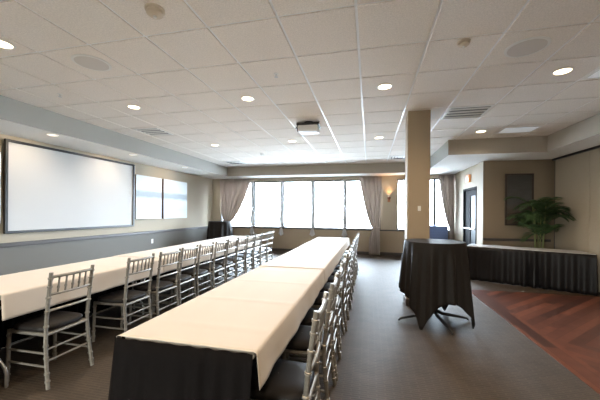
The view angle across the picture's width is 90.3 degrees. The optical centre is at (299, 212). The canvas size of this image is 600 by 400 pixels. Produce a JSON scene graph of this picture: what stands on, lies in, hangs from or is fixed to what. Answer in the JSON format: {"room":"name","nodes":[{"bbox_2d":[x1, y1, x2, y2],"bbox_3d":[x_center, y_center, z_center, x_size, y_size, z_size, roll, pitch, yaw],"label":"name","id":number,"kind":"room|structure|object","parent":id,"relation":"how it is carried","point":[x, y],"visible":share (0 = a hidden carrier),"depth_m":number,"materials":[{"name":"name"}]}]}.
{"room":"event hall","nodes":[
{"label":"event hall","id":0,"kind":"room"},
{"bbox_2d":[0,133,212,275],"bbox_3d":[-4.869,-0.104,4.777,0.150,2.935,13.500,0,0,13],"label":"wall","id":1,"kind":"structure","parent":0,"point":[199,189],"depth_m":6.82,"materials":[{"name":"beige paint"}]},
{"bbox_2d":[3,138,134,233],"bbox_3d":[-4.443,-0.413,6.103,0.074,1.530,2.705,0,0,13],"label":"projection screen","id":2,"kind":"object","parent":1,"relation":"attached to","point":[45,188],"visible":1,"depth_m":5.67,"materials":[{"name":"white projection fabric"},{"name":"black metal"}]},
{"bbox_2d":[0,226,207,247],"bbox_3d":[-4.801,0.534,4.694,0.028,0.070,13.370,0,0,13],"label":"trim","id":3,"kind":"structure","parent":1,"relation":"attached to","point":[11,244],"depth_m":6.16,"materials":[{"name":"grey wood"}]},
{"bbox_2d":[135,174,161,218],"bbox_3d":[-4.020,-0.380,7.914,0.078,1.120,0.945,0,0,13],"label":"window","id":4,"kind":"structure","parent":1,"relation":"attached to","point":[148,190],"depth_m":7.86,"materials":[{"name":"white glass"}]},
{"bbox_2d":[162,179,186,217],"bbox_3d":[-3.768,-0.378,8.995,0.078,1.120,1.105,0,0,13],"label":"window","id":5,"kind":"structure","parent":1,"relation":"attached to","point":[174,193],"depth_m":8.91,"materials":[{"name":"white glass"}]},
{"bbox_2d":[0,119,404,178],"bbox_3d":[-1.255,-1.437,3.939,7.450,0.415,13.500,0,0,13],"label":"ceiling","id":6,"kind":"structure","parent":0,"point":[10,128],"depth_m":6.17,"materials":[{"name":"white paint"}]},
{"bbox_2d":[0,95,227,175],"bbox_3d":[-3.970,-1.432,4.185,0.011,0.365,12.750,0,0,13],"label":"trim","id":7,"kind":"structure","parent":6,"relation":"attached to","point":[12,110],"depth_m":5.27,"materials":[{"name":"grey paint"}]},
{"bbox_2d":[220,178,251,220],"bbox_3d":[-2.366,0.072,10.923,1.304,2.581,0.138,0,0,12],"label":"window curtain","id":8,"kind":"object","parent":6,"relation":"hanging from","point":[233,192],"visible":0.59,"depth_m":10.90,"materials":[{"name":"beige fabric"}]},
{"bbox_2d":[228,162,404,175],"bbox_3d":[0.606,-1.398,9.672,6.420,0.365,0.011,0,0,13],"label":"trim","id":9,"kind":"structure","parent":6,"relation":"attached to","point":[399,167],"depth_m":9.66,"materials":[{"name":"beige paint"}]},
{"bbox_2d":[359,176,381,254],"bbox_3d":[2.303,0.107,9.829,0.737,2.580,0.138,0,0,13],"label":"window curtain","id":10,"kind":"object","parent":6,"relation":"hanging from","point":[371,186],"visible":1,"depth_m":9.77,"materials":[{"name":"beige fabric"}]},
{"bbox_2d":[0,0,599,166],"bbox_3d":[0.034,-1.550,3.254,8.208,0.030,12.749,0,0,13],"label":"ceiling","id":11,"kind":"structure","parent":0,"point":[393,22],"depth_m":3.24,"materials":[{"name":"tile"}]},
{"bbox_2d":[0,39,15,49],"bbox_3d":[-2.756,-1.552,2.758,0.194,0.008,0.194,0,0,13],"label":"recessed light","id":12,"kind":"object","parent":11,"relation":"in","point":[4,44],"visible":1,"depth_m":2.78,"materials":[{"name":"beige"}]},
{"bbox_2d":[71,54,111,70],"bbox_3d":[-2.162,-1.544,3.103,0.350,0.012,0.350,0,0,13],"label":"ceiling speaker","id":13,"kind":"object","parent":11,"relation":"attached to","point":[90,62],"visible":1,"depth_m":3.07,"materials":[{"name":"white plastic"}]},
{"bbox_2d":[134,128,173,135],"bbox_3d":[-2.823,-1.547,5.790,0.500,0.017,0.500,0,0,13],"label":"ceiling vent","id":14,"kind":"object","parent":11,"relation":"in","point":[150,131],"visible":1,"depth_m":5.76,"materials":[{"name":"white plastic"}]},
{"bbox_2d":[144,3,164,19],"bbox_3d":[-1.103,-1.510,2.271,0.143,0.066,0.143,0,0,13],"label":"smoke detector","id":15,"kind":"object","parent":11,"relation":"attached to","point":[155,11],"visible":1,"depth_m":2.24,"materials":[{"name":"beige plastic"}]},
{"bbox_2d":[0,0,599,163],"bbox_3d":[0.046,-1.570,3.303,8.410,0.050,12.850,0,0,13],"label":"grid","id":16,"kind":"object","parent":11,"relation":"attached to","point":[355,5],"visible":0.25,"depth_m":2.89,"materials":[{"name":"white metal"}]},
{"bbox_2d":[295,121,320,134],"bbox_3d":[0.152,-1.446,5.111,0.416,0.174,0.299,0,0,13],"label":"ceiling projector","id":17,"kind":"object","parent":11,"relation":"hanging from","point":[307,127],"visible":1,"depth_m":4.99,"materials":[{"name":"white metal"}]},
{"bbox_2d":[376,83,392,89],"bbox_3d":[1.031,-1.523,3.634,0.194,0.008,0.194,0,0,13],"label":"recessed light","id":18,"kind":"object","parent":11,"relation":"in","point":[385,86],"visible":1,"depth_m":3.62,"materials":[{"name":"beige"}]},
{"bbox_2d":[457,38,470,47],"bbox_3d":[1.464,-1.498,2.670,0.112,0.052,0.112,0,0,13],"label":"smoke detector","id":19,"kind":"object","parent":11,"relation":"attached to","point":[465,42],"visible":1,"depth_m":2.64,"materials":[{"name":"beige plastic"}]},
{"bbox_2d":[440,105,494,119],"bbox_3d":[2.521,-1.507,4.547,0.590,0.017,0.560,0,0,13],"label":"ceiling vent","id":20,"kind":"object","parent":11,"relation":"in","point":[468,111],"visible":1,"depth_m":4.51,"materials":[{"name":"white plastic"}]},
{"bbox_2d":[495,126,541,133],"bbox_3d":[3.985,-1.501,5.458,0.590,0.008,0.400,0,0,13],"label":"light panel","id":21,"kind":"object","parent":11,"relation":"attached to","point":[528,128],"visible":1,"depth_m":5.43,"materials":[{"name":"white plastic"}]},
{"bbox_2d":[499,127,537,132],"bbox_3d":[3.985,-1.503,5.458,0.530,0.003,0.340,0,0,13],"label":"diffuser","id":22,"kind":"object","parent":21,"relation":"attached to","point":[509,129],"depth_m":5.44,"materials":[{"name":"white plastic"}]},
{"bbox_2d":[504,36,550,57],"bbox_3d":[2.088,-1.513,2.751,0.350,0.012,0.350,0,0,13],"label":"ceiling speaker","id":23,"kind":"object","parent":11,"relation":"attached to","point":[528,46],"visible":1,"depth_m":2.72,"materials":[{"name":"white plastic"}]},
{"bbox_2d":[551,67,574,75],"bbox_3d":[2.821,-1.510,3.207,0.194,0.008,0.194,0,0,13],"label":"recessed light","id":24,"kind":"object","parent":11,"relation":"in","point":[565,70],"visible":1,"depth_m":3.21,"materials":[{"name":"beige"}]},
{"bbox_2d":[582,68,599,79],"bbox_3d":[3.432,-1.505,3.083,0.590,0.008,0.500,0,0,13],"label":"light panel","id":25,"kind":"object","parent":11,"relation":"attached to","point":[596,74],"visible":1,"depth_m":3.29,"materials":[{"name":"white plastic"}]},
{"bbox_2d":[588,70,599,77],"bbox_3d":[3.432,-1.507,3.083,0.530,0.003,0.440,0,0,13],"label":"diffuser","id":26,"kind":"object","parent":25,"relation":"attached to","point":[596,74],"depth_m":3.29,"materials":[{"name":"white"}]},
{"bbox_2d":[0,250,599,399],"bbox_3d":[-0.066,1.456,3.658,10.135,0.126,13.900,0,0,13],"label":"floor","id":27,"kind":"structure","parent":0,"point":[384,356],"depth_m":3.03,"materials":[{"name":"carpet"}]},
{"bbox_2d":[5,264,94,389],"bbox_3d":[-2.121,0.932,2.560,0.474,0.924,0.415,0,0,13],"label":"banquet chair","id":28,"kind":"object","parent":27,"relation":"on","point":[48,323],"visible":0.98,"depth_m":2.45,"materials":[{"name":"silver metal"}]},
{"bbox_2d":[13,311,82,331],"bbox_3d":[-2.148,0.928,2.567,0.392,0.056,0.383,0,0,13],"label":"seat cushion","id":29,"kind":"object","parent":28,"relation":"on","point":[59,321],"depth_m":2.48,"materials":[{"name":"black fabric"}]},
{"bbox_2d":[0,281,143,387],"bbox_3d":[-2.432,1.002,3.242,0.738,0.750,1.831,0,0,13],"label":"folding table","id":30,"kind":"object","parent":27,"relation":"on","point":[3,366],"visible":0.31,"depth_m":2.35,"materials":[{"name":"grey metal"}]},
{"bbox_2d":[0,256,164,320],"bbox_3d":[-2.436,0.720,3.243,0.833,0.203,1.845,0,0,13],"label":"tablecloth","id":31,"kind":"object","parent":30,"relation":"on","point":[21,293],"visible":0.79,"depth_m":2.87,"materials":[{"name":"beige fabric"}]},
{"bbox_2d":[0,253,229,349],"bbox_3d":[-2.103,1.005,4.973,0.898,0.747,5.624,0,0,13],"label":"table skirt","id":32,"kind":"object","parent":30,"relation":"attached to","point":[80,307],"visible":0.05,"depth_m":3.69,"materials":[{"name":"black fabric"}]},
{"bbox_2d":[91,253,154,341],"bbox_3d":[-1.942,0.933,3.314,0.474,0.924,0.415,0,0,13],"label":"banquet chair","id":33,"kind":"object","parent":27,"relation":"on","point":[123,298],"visible":0.9,"depth_m":3.19,"materials":[{"name":"silver metal"}]},
{"bbox_2d":[98,290,145,302],"bbox_3d":[-1.969,0.929,3.321,0.392,0.056,0.383,0,0,13],"label":"seat cushion","id":34,"kind":"object","parent":33,"relation":"on","point":[133,296],"depth_m":3.23,"materials":[{"name":"black fabric"}]},
{"bbox_2d":[128,248,180,324],"bbox_3d":[-1.825,0.934,3.790,0.474,0.924,0.415,0,0,14],"label":"banquet chair","id":35,"kind":"object","parent":27,"relation":"on","point":[157,286],"visible":0.8,"depth_m":3.69,"materials":[{"name":"silver metal"}]},
{"bbox_2d":[133,280,173,290],"bbox_3d":[-1.852,0.930,3.797,0.392,0.056,0.383,0,0,14],"label":"seat cushion","id":36,"kind":"object","parent":35,"relation":"on","point":[163,285],"depth_m":3.70,"materials":[{"name":"black fabric"}]},
{"bbox_2d":[153,245,198,312],"bbox_3d":[-1.742,0.935,4.213,0.474,0.924,0.415,0,0,12],"label":"banquet chair","id":37,"kind":"object","parent":27,"relation":"on","point":[182,278],"visible":0.79,"depth_m":4.13,"materials":[{"name":"silver metal"}]},
{"bbox_2d":[159,274,191,282],"bbox_3d":[-1.769,0.931,4.219,0.392,0.056,0.383,0,0,12],"label":"seat cushion","id":38,"kind":"object","parent":37,"relation":"on","point":[184,278],"depth_m":4.13,"materials":[{"name":"black fabric"}]},
{"bbox_2d":[125,337,255,358],"bbox_3d":[-0.329,1.018,2.451,0.703,0.750,2.052,0,0,13],"label":"folding table","id":39,"kind":"object","parent":27,"relation":"on","point":[139,339],"visible":0.07,"depth_m":1.44,"materials":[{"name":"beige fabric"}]},
{"bbox_2d":[108,271,252,399],"bbox_3d":[0.041,1.021,4.400,0.880,0.747,6.290,0,0,13],"label":"table skirt","id":40,"kind":"object","parent":39,"relation":"attached to","point":[141,370],"visible":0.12,"depth_m":1.43,"materials":[{"name":"black fabric"}]},
{"bbox_2d":[117,266,324,389],"bbox_3d":[-0.333,0.722,2.452,0.798,0.179,2.066,0,0,13],"label":"tablecloth","id":41,"kind":"object","parent":39,"relation":"on","point":[259,311],"visible":1,"depth_m":1.86,"materials":[{"name":"beige cloth"}]},
{"bbox_2d":[173,242,213,301],"bbox_3d":[-1.638,0.936,4.635,0.474,0.924,0.415,0,0,14],"label":"banquet chair","id":42,"kind":"object","parent":27,"relation":"on","point":[199,273],"visible":0.73,"depth_m":4.55,"materials":[{"name":"silver metal"}]},
{"bbox_2d":[178,268,207,275],"bbox_3d":[-1.665,0.932,4.641,0.392,0.056,0.383,0,0,14],"label":"seat cushion","id":43,"kind":"object","parent":42,"relation":"on","point":[202,272],"depth_m":4.55,"materials":[{"name":"black fabric"}]},
{"bbox_2d":[191,240,227,292],"bbox_3d":[-1.522,0.936,5.054,0.474,0.924,0.415,0,0,13],"label":"banquet chair","id":44,"kind":"object","parent":27,"relation":"on","point":[214,267],"visible":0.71,"depth_m":4.97,"materials":[{"name":"silver metal"}]},
{"bbox_2d":[196,264,221,270],"bbox_3d":[-1.549,0.932,5.061,0.392,0.056,0.383,0,0,13],"label":"seat cushion","id":45,"kind":"object","parent":44,"relation":"on","point":[217,267],"depth_m":4.97,"materials":[{"name":"black fabric"}]},
{"bbox_2d":[205,237,237,289],"bbox_3d":[-1.427,0.937,5.479,0.474,0.924,0.415,0,0,13],"label":"banquet chair","id":46,"kind":"object","parent":27,"relation":"on","point":[219,262],"visible":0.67,"depth_m":5.38,"materials":[{"name":"silver metal"}]},
{"bbox_2d":[208,260,232,265],"bbox_3d":[-1.454,0.933,5.485,0.392,0.056,0.383,0,0,13],"label":"seat cushion","id":47,"kind":"object","parent":46,"relation":"on","point":[220,262],"depth_m":5.39,"materials":[{"name":"black fabric"}]},
{"bbox_2d":[217,236,246,282],"bbox_3d":[-1.333,0.938,5.903,0.474,0.924,0.415,0,0,14],"label":"banquet chair","id":48,"kind":"object","parent":27,"relation":"on","point":[238,259],"visible":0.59,"depth_m":5.83,"materials":[{"name":"silver metal"}]},
{"bbox_2d":[220,257,242,261],"bbox_3d":[-1.360,0.934,5.910,0.392,0.056,0.383,0,0,14],"label":"seat cushion","id":49,"kind":"object","parent":48,"relation":"on","point":[238,259],"depth_m":5.83,"materials":[{"name":"black fabric"}]},
{"bbox_2d":[228,234,254,274],"bbox_3d":[-1.235,0.939,6.328,0.474,0.924,0.415,0,0,12],"label":"banquet chair","id":50,"kind":"object","parent":27,"relation":"on","point":[251,238],"visible":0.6,"depth_m":6.24,"materials":[{"name":"silver metal"}]},
{"bbox_2d":[230,254,250,257],"bbox_3d":[-1.262,0.935,6.334,0.392,0.056,0.383,0,0,12],"label":"seat cushion","id":51,"kind":"object","parent":50,"relation":"on","point":[238,255],"depth_m":6.24,"materials":[{"name":"black fabric"}]},
{"bbox_2d":[237,233,261,274],"bbox_3d":[-1.139,0.939,6.752,0.474,0.924,0.415,0,0,12],"label":"banquet chair","id":52,"kind":"object","parent":27,"relation":"on","point":[255,254],"visible":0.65,"depth_m":6.68,"materials":[{"name":"silver metal"}]},
{"bbox_2d":[239,251,257,254],"bbox_3d":[-1.166,0.935,6.758,0.392,0.056,0.383,0,0,12],"label":"seat cushion","id":53,"kind":"object","parent":52,"relation":"on","point":[248,252],"depth_m":6.68,"materials":[{"name":"black fabric"}]},
{"bbox_2d":[245,232,268,270],"bbox_3d":[-1.037,0.940,7.174,0.474,0.924,0.415,0,0,14],"label":"banquet chair","id":54,"kind":"object","parent":27,"relation":"on","point":[267,233],"visible":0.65,"depth_m":7.11,"materials":[{"name":"silver metal"}]},
{"bbox_2d":[248,249,264,252],"bbox_3d":[-1.064,0.936,7.181,0.392,0.056,0.383,0,0,14],"label":"seat cushion","id":55,"kind":"object","parent":54,"relation":"on","point":[256,250],"depth_m":7.08,"materials":[{"name":"black fabric"}]},
{"bbox_2d":[255,231,273,263],"bbox_3d":[-0.936,0.941,7.598,0.474,0.924,0.415,0,0,13],"label":"banquet chair","id":56,"kind":"object","parent":27,"relation":"on","point":[271,235],"visible":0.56,"depth_m":7.54,"materials":[{"name":"silver metal"}]},
{"bbox_2d":[250,291,327,399],"bbox_3d":[-0.095,0.947,1.694,0.474,0.924,0.415,0,0,12],"label":"banquet chair","id":57,"kind":"object","parent":27,"relation":"on","point":[287,379],"visible":0.91,"depth_m":1.60,"materials":[{"name":"silver metal"}]},
{"bbox_2d":[250,359,314,399],"bbox_3d":[-0.122,0.943,1.700,0.392,0.056,0.383,0,0,12],"label":"seat cushion","id":58,"kind":"object","parent":57,"relation":"on","point":[285,381],"depth_m":1.61,"materials":[{"name":"black fabric"}]},
{"bbox_2d":[283,273,338,399],"bbox_3d":[0.043,0.948,2.268,0.474,0.924,0.415,0,0,12],"label":"banquet chair","id":59,"kind":"object","parent":27,"relation":"on","point":[299,343],"visible":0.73,"depth_m":2.11,"materials":[{"name":"silver metal"}]},
{"bbox_2d":[285,325,328,350],"bbox_3d":[0.016,0.944,2.274,0.392,0.056,0.383,0,0,12],"label":"seat cushion","id":60,"kind":"object","parent":59,"relation":"on","point":[300,341],"depth_m":2.14,"materials":[{"name":"black fabric"}]},
{"bbox_2d":[286,263,342,381],"bbox_3d":[0.143,0.949,2.707,0.474,0.924,0.415,0,0,12],"label":"banquet chair","id":61,"kind":"object","parent":27,"relation":"on","point":[307,319],"visible":0.48,"depth_m":2.57,"materials":[{"name":"silver metal"}]},
{"bbox_2d":[300,308,334,325],"bbox_3d":[0.116,0.945,2.712,0.392,0.056,0.383,0,0,12],"label":"seat cushion","id":62,"kind":"object","parent":61,"relation":"on","point":[307,319],"depth_m":2.60,"materials":[{"name":"black fabric"}]},
{"bbox_2d":[311,255,345,349],"bbox_3d":[0.260,0.950,3.285,0.474,0.924,0.415,0,0,13],"label":"banquet chair","id":63,"kind":"object","parent":27,"relation":"on","point":[318,301],"visible":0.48,"depth_m":3.21,"materials":[{"name":"silver metal"}]},
{"bbox_2d":[313,292,339,305],"bbox_3d":[0.233,0.946,3.291,0.392,0.056,0.383,0,0,13],"label":"seat cushion","id":64,"kind":"object","parent":63,"relation":"on","point":[318,301],"depth_m":3.15,"materials":[{"name":"black fabric"}]},
{"bbox_2d":[311,250,350,331],"bbox_3d":[0.390,0.951,3.748,0.474,0.924,0.415,0,0,13],"label":"banquet chair","id":65,"kind":"object","parent":27,"relation":"on","point":[326,287],"visible":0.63,"depth_m":3.57,"materials":[{"name":"silver metal"}]},
{"bbox_2d":[320,282,342,292],"bbox_3d":[0.363,0.947,3.754,0.392,0.056,0.383,0,0,13],"label":"seat cushion","id":66,"kind":"object","parent":65,"relation":"on","point":[326,287],"depth_m":3.61,"materials":[{"name":"black fabric"}]},
{"bbox_2d":[327,246,352,317],"bbox_3d":[0.493,0.951,4.195,0.474,0.924,0.415,0,0,14],"label":"banquet chair","id":67,"kind":"object","parent":27,"relation":"on","point":[331,278],"visible":0.34,"depth_m":4.26,"materials":[{"name":"silver metal"}]},
{"bbox_2d":[327,275,347,282],"bbox_3d":[0.467,0.948,4.202,0.392,0.056,0.383,0,0,14],"label":"seat cushion","id":68,"kind":"object","parent":67,"relation":"on","point":[331,279],"depth_m":4.14,"materials":[{"name":"black fabric"}]},
{"bbox_2d":[331,243,353,303],"bbox_3d":[0.587,0.952,4.646,0.474,0.924,0.415,0,0,14],"label":"banquet chair","id":69,"kind":"object","parent":27,"relation":"on","point":[334,271],"visible":0.18,"depth_m":4.76,"materials":[{"name":"silver metal"}]},
{"bbox_2d":[335,240,354,297],"bbox_3d":[0.694,0.953,5.094,0.474,0.924,0.415,0,0,13],"label":"banquet chair","id":70,"kind":"object","parent":27,"relation":"on","point":[337,267],"visible":0.37,"depth_m":5.05,"materials":[{"name":"silver metal"}]},
{"bbox_2d":[342,234,358,278],"bbox_3d":[1.038,0.956,6.553,0.474,0.924,0.415,0,0,14],"label":"banquet chair","id":71,"kind":"object","parent":27,"relation":"on","point":[355,264],"visible":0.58,"depth_m":6.50,"materials":[{"name":"silver metal"}]},
{"bbox_2d":[398,309,468,334],"bbox_3d":[1.737,0.893,3.876,0.694,1.031,0.694,0,0,45],"label":"cocktail table","id":72,"kind":"object","parent":27,"relation":"on","point":[438,311],"visible":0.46,"depth_m":3.85,"materials":[{"name":"black metal"}]},
{"bbox_2d":[398,239,474,329],"bbox_3d":[1.731,0.887,3.865,0.841,1.023,0.848,0,0,-3],"label":"tablecloth","id":73,"kind":"object","parent":72,"relation":"on","point":[434,273],"visible":1,"depth_m":3.54,"materials":[{"name":"black fabric"}]},
{"bbox_2d":[430,226,447,239],"bbox_3d":[4.323,0.922,9.346,0.540,0.980,0.152,0,0,13],"label":"heater","id":74,"kind":"object","parent":27,"relation":"on","point":[436,232],"visible":0.36,"depth_m":9.28,"materials":[{"name":"blue"}]},
{"bbox_2d":[468,244,595,254],"bbox_3d":[4.503,1.079,5.993,1.990,0.701,0.584,0,0,38],"label":"buffet table","id":75,"kind":"object","parent":27,"relation":"on","point":[472,245],"visible":0.45,"depth_m":5.90,"materials":[{"name":"grey laminate"}]},
{"bbox_2d":[467,244,598,295],"bbox_3d":[4.446,1.077,5.954,2.108,0.695,0.655,0,0,39],"label":"skirt","id":76,"kind":"object","parent":75,"relation":"attached to","point":[558,271],"visible":0.88,"depth_m":5.61,"materials":[{"name":"black fabric"}]},
{"bbox_2d":[504,196,576,247],"bbox_3d":[4.938,0.539,6.211,1.038,1.789,1.062,0,0,13],"label":"potted palm","id":77,"kind":"object","parent":27,"relation":"on","point":[539,220],"visible":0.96,"depth_m":6.20,"materials":[{"name":"green plant"}]},
{"bbox_3d":[-2.016,1.005,5.031,0.738,0.750,1.831,0,0,13],"label":"folding table","id":78,"kind":"object","parent":27,"relation":"on","visible":0},
{"bbox_2d":[116,243,226,271],"bbox_3d":[-2.023,0.719,5.019,0.842,0.203,1.871,0,0,13],"label":"tablecloth","id":79,"kind":"object","parent":78,"relation":"on","point":[147,253],"visible":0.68,"depth_m":4.68,"materials":[{"name":"beige fabric"}]},
{"bbox_3d":[-1.600,1.008,6.820,0.738,0.750,1.831,0,0,13],"label":"folding table","id":80,"kind":"object","parent":27,"relation":"on","visible":0},
{"bbox_2d":[192,236,259,253],"bbox_3d":[-1.607,0.717,6.808,0.849,0.202,1.871,0,0,13],"label":"tablecloth","id":81,"kind":"object","parent":80,"relation":"on","point":[222,239],"visible":0.45,"depth_m":6.51,"materials":[{"name":"beige cloth"}]},
{"bbox_3d":[-2.687,0.843,10.017,0.897,1.066,0.897,0,0,13],"label":"cocktail table","id":82,"kind":"object","parent":27,"relation":"on","visible":0},
{"bbox_2d":[206,221,232,239],"bbox_3d":[-2.683,0.821,10.005,0.829,1.026,0.851,0,0,29],"label":"tablecloth","id":83,"kind":"object","parent":82,"relation":"on","point":[216,229],"visible":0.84,"depth_m":9.68,"materials":[{"name":"black fabric"}]},
{"bbox_3d":[0.137,1.021,4.456,0.703,0.750,2.052,0,0,13],"label":"folding table","id":84,"kind":"object","parent":27,"relation":"on","visible":0},
{"bbox_2d":[260,246,341,282],"bbox_3d":[0.130,0.723,4.444,0.807,0.177,2.092,0,0,13],"label":"tablecloth","id":85,"kind":"object","parent":84,"relation":"on","point":[327,259],"visible":0.99,"depth_m":4.08,"materials":[{"name":"beige fabric"}]},
{"bbox_3d":[0.603,1.025,6.460,0.703,0.750,2.052,0,0,13],"label":"folding table","id":86,"kind":"object","parent":27,"relation":"on","visible":0},
{"bbox_2d":[301,237,349,255],"bbox_3d":[0.596,0.721,6.449,0.815,0.176,2.092,0,0,13],"label":"tablecloth","id":87,"kind":"object","parent":86,"relation":"on","point":[343,243],"visible":0.96,"depth_m":6.21,"materials":[{"name":"beige fabric"}]},
{"bbox_2d":[212,174,448,252],"bbox_3d":[0.857,-0.061,10.350,8.480,2.935,0.150,0,0,13],"label":"wall","id":88,"kind":"structure","parent":0,"point":[390,241],"depth_m":10.10,"materials":[{"name":"beige paint"}]},
{"bbox_2d":[250,181,253,234],"bbox_3d":[-1.732,-0.143,10.803,0.195,1.940,0.090,0,0,0],"label":"scarf","id":89,"kind":"object","parent":88,"relation":"attached to","point":[252,182],"visible":1,"depth_m":10.79,"materials":[{"name":"grey fabric"}]},
{"bbox_2d":[254,181,282,227],"bbox_3d":[-1.131,-0.273,10.802,1.100,1.670,0.070,0,0,13],"label":"window","id":90,"kind":"structure","parent":88,"relation":"in","point":[258,181],"depth_m":10.89,"materials":[{"name":"grey"}]},
{"bbox_2d":[279,181,283,235],"bbox_3d":[-0.661,-0.135,10.554,0.195,1.940,0.090,0,0,0],"label":"scarf","id":91,"kind":"object","parent":88,"relation":"attached to","point":[281,233],"visible":1,"depth_m":10.54,"materials":[{"name":"grey fabric"}]},
{"bbox_2d":[283,181,313,227],"bbox_3d":[-0.050,-0.265,10.551,1.120,1.670,0.070,0,0,13],"label":"window","id":92,"kind":"structure","parent":88,"relation":"in","point":[284,182],"depth_m":10.64,"materials":[{"name":"grey"}]},
{"bbox_2d":[309,180,314,235],"bbox_3d":[0.430,-0.127,10.300,0.195,1.940,0.090,0,0,0],"label":"scarf","id":93,"kind":"object","parent":88,"relation":"attached to","point":[312,233],"visible":1,"depth_m":10.29,"materials":[{"name":"grey fabric"}]},
{"bbox_2d":[242,247,402,255],"bbox_3d":[0.759,1.355,10.285,8.300,0.100,0.016,0,0,13],"label":"baseboard","id":94,"kind":"structure","parent":88,"relation":"attached to","point":[273,249],"depth_m":9.96,"materials":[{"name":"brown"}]},
{"bbox_2d":[314,180,345,228],"bbox_3d":[1.031,-0.257,10.300,1.100,1.670,0.070,0,0,13],"label":"window","id":95,"kind":"structure","parent":88,"relation":"in","point":[317,180],"depth_m":10.35,"materials":[{"name":"grey"}]},
{"bbox_2d":[232,227,448,231],"bbox_3d":[0.768,0.585,10.274,8.290,0.042,0.034,0,0,13],"label":"trim","id":96,"kind":"structure","parent":88,"relation":"attached to","point":[232,227],"depth_m":10.29,"materials":[{"name":"grey"}]},
{"bbox_2d":[341,180,346,236],"bbox_3d":[1.501,-0.119,10.051,0.195,1.940,0.090,0,0,0],"label":"scarf","id":97,"kind":"object","parent":88,"relation":"attached to","point":[344,233],"visible":1,"depth_m":10.05,"materials":[{"name":"grey fabric"}]},
{"bbox_2d":[346,180,380,228],"bbox_3d":[2.122,-0.249,10.046,1.140,1.670,0.070,0,0,13],"label":"window","id":98,"kind":"structure","parent":88,"relation":"in","point":[347,180],"depth_m":10.11,"materials":[{"name":"grey"}]},
{"bbox_2d":[397,179,434,229],"bbox_3d":[3.739,-0.237,9.670,1.140,1.670,0.070,0,0,13],"label":"window","id":99,"kind":"structure","parent":88,"relation":"in","point":[397,179],"depth_m":9.52,"materials":[{"name":"grey"}]},
{"bbox_2d":[405,110,430,298],"bbox_3d":[1.809,-0.054,4.620,0.320,2.934,0.320,0,0,13],"label":"pillar","id":100,"kind":"structure","parent":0,"point":[418,123],"depth_m":4.47,"materials":[{"name":"brown paint"}]},
{"bbox_2d":[454,162,482,243],"bbox_3d":[4.633,-0.033,8.225,0.140,2.935,2.580,0,0,13],"label":"wall","id":101,"kind":"structure","parent":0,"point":[476,171],"depth_m":8.01,"materials":[{"name":"beige paint"}]},
{"bbox_2d":[463,186,476,244],"bbox_3d":[4.533,0.398,7.888,0.175,2.069,1.060,0,0,13],"label":"door","id":102,"kind":"structure","parent":101,"relation":"attached to","point":[469,194],"depth_m":7.95,"materials":[{"name":"black metal"}]},
{"bbox_2d":[430,136,547,167],"bbox_3d":[4.299,-1.371,7.402,1.801,0.365,2.761,0,0,13],"label":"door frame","id":103,"kind":"structure","parent":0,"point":[521,144],"depth_m":6.08,"materials":[{"name":"beige paint"}]},
{"bbox_2d":[430,151,577,174],"bbox_3d":[4.723,-1.393,7.689,2.473,0.415,3.488,0,0,13],"label":"ceiling","id":104,"kind":"structure","parent":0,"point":[451,164],"depth_m":6.64,"materials":[{"name":"white paint"}]},
{"bbox_2d":[438,174,454,239],"bbox_3d":[4.562,0.124,9.288,0.467,2.580,0.137,0,0,7],"label":"window curtain","id":105,"kind":"object","parent":104,"relation":"hanging from","point":[447,182],"visible":0.83,"depth_m":9.25,"materials":[{"name":"beige fabric"}]},
{"bbox_2d":[482,159,554,248],"bbox_3d":[4.965,-0.031,6.813,1.424,2.935,0.020,0,0,13],"label":"wall","id":106,"kind":"structure","parent":0,"point":[494,172],"depth_m":6.86,"materials":[{"name":"brown paint"}]},
{"bbox_2d":[483,238,550,241],"bbox_3d":[4.921,0.634,6.799,1.354,0.055,0.024,0,0,13],"label":"trim","id":107,"kind":"structure","parent":106,"relation":"attached to","point":[491,239],"depth_m":6.82,"materials":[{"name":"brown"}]},
{"bbox_2d":[505,173,533,225],"bbox_3d":[4.977,-0.283,6.782,0.570,1.180,0.034,0,0,13],"label":"framed picture","id":108,"kind":"object","parent":106,"relation":"attached to","point":[519,185],"visible":0.8,"depth_m":6.79,"materials":[{"name":"brown wood"}]},
{"bbox_2d":[549,134,599,151],"bbox_3d":[4.066,-1.397,0.911,0.683,0.415,10.011,0,0,13],"label":"ceiling","id":109,"kind":"structure","parent":0,"point":[593,141],"depth_m":5.30,"materials":[{"name":"white paint"}]},
{"bbox_2d":[547,113,599,151],"bbox_3d":[3.725,-1.375,0.984,0.011,0.365,9.999,0,0,13],"label":"trim","id":110,"kind":"structure","parent":109,"relation":"attached to","point":[589,127],"depth_m":5.06,"materials":[{"name":"beige paint"}]},
{"bbox_2d":[554,184,599,292],"bbox_3d":[4.505,-0.034,1.360,0.150,2.935,11.090,0,0,13],"label":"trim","id":111,"kind":"structure","parent":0,"point":[554,184],"depth_m":6.63,"materials":[{"name":"grey wood"}]},
{"bbox_2d":[555,148,599,291],"bbox_3d":[4.378,0.130,1.261,0.048,2.545,10.820,0,0,13],"label":"wall","id":112,"kind":"structure","parent":0,"point":[577,177],"depth_m":5.77,"materials":[{"name":"paint"}]},
{"bbox_2d":[552,145,599,160],"bbox_3d":[4.391,-1.167,1.306,0.064,0.040,10.910,0,0,13],"label":"trim","id":113,"kind":"structure","parent":112,"relation":"attached to","point":[598,146],"depth_m":5.82,"materials":[{"name":"black metal"}]},
{"label":"outside","id":114,"kind":"structure","parent":0,"visible":0},
{"bbox_2d":[231,221,448,229],"bbox_3d":[9.109,2.568,39.253,80.000,0.200,59.400,0,0,13],"label":"ground","id":115,"kind":"structure","parent":114,"point":[234,223],"depth_m":57.48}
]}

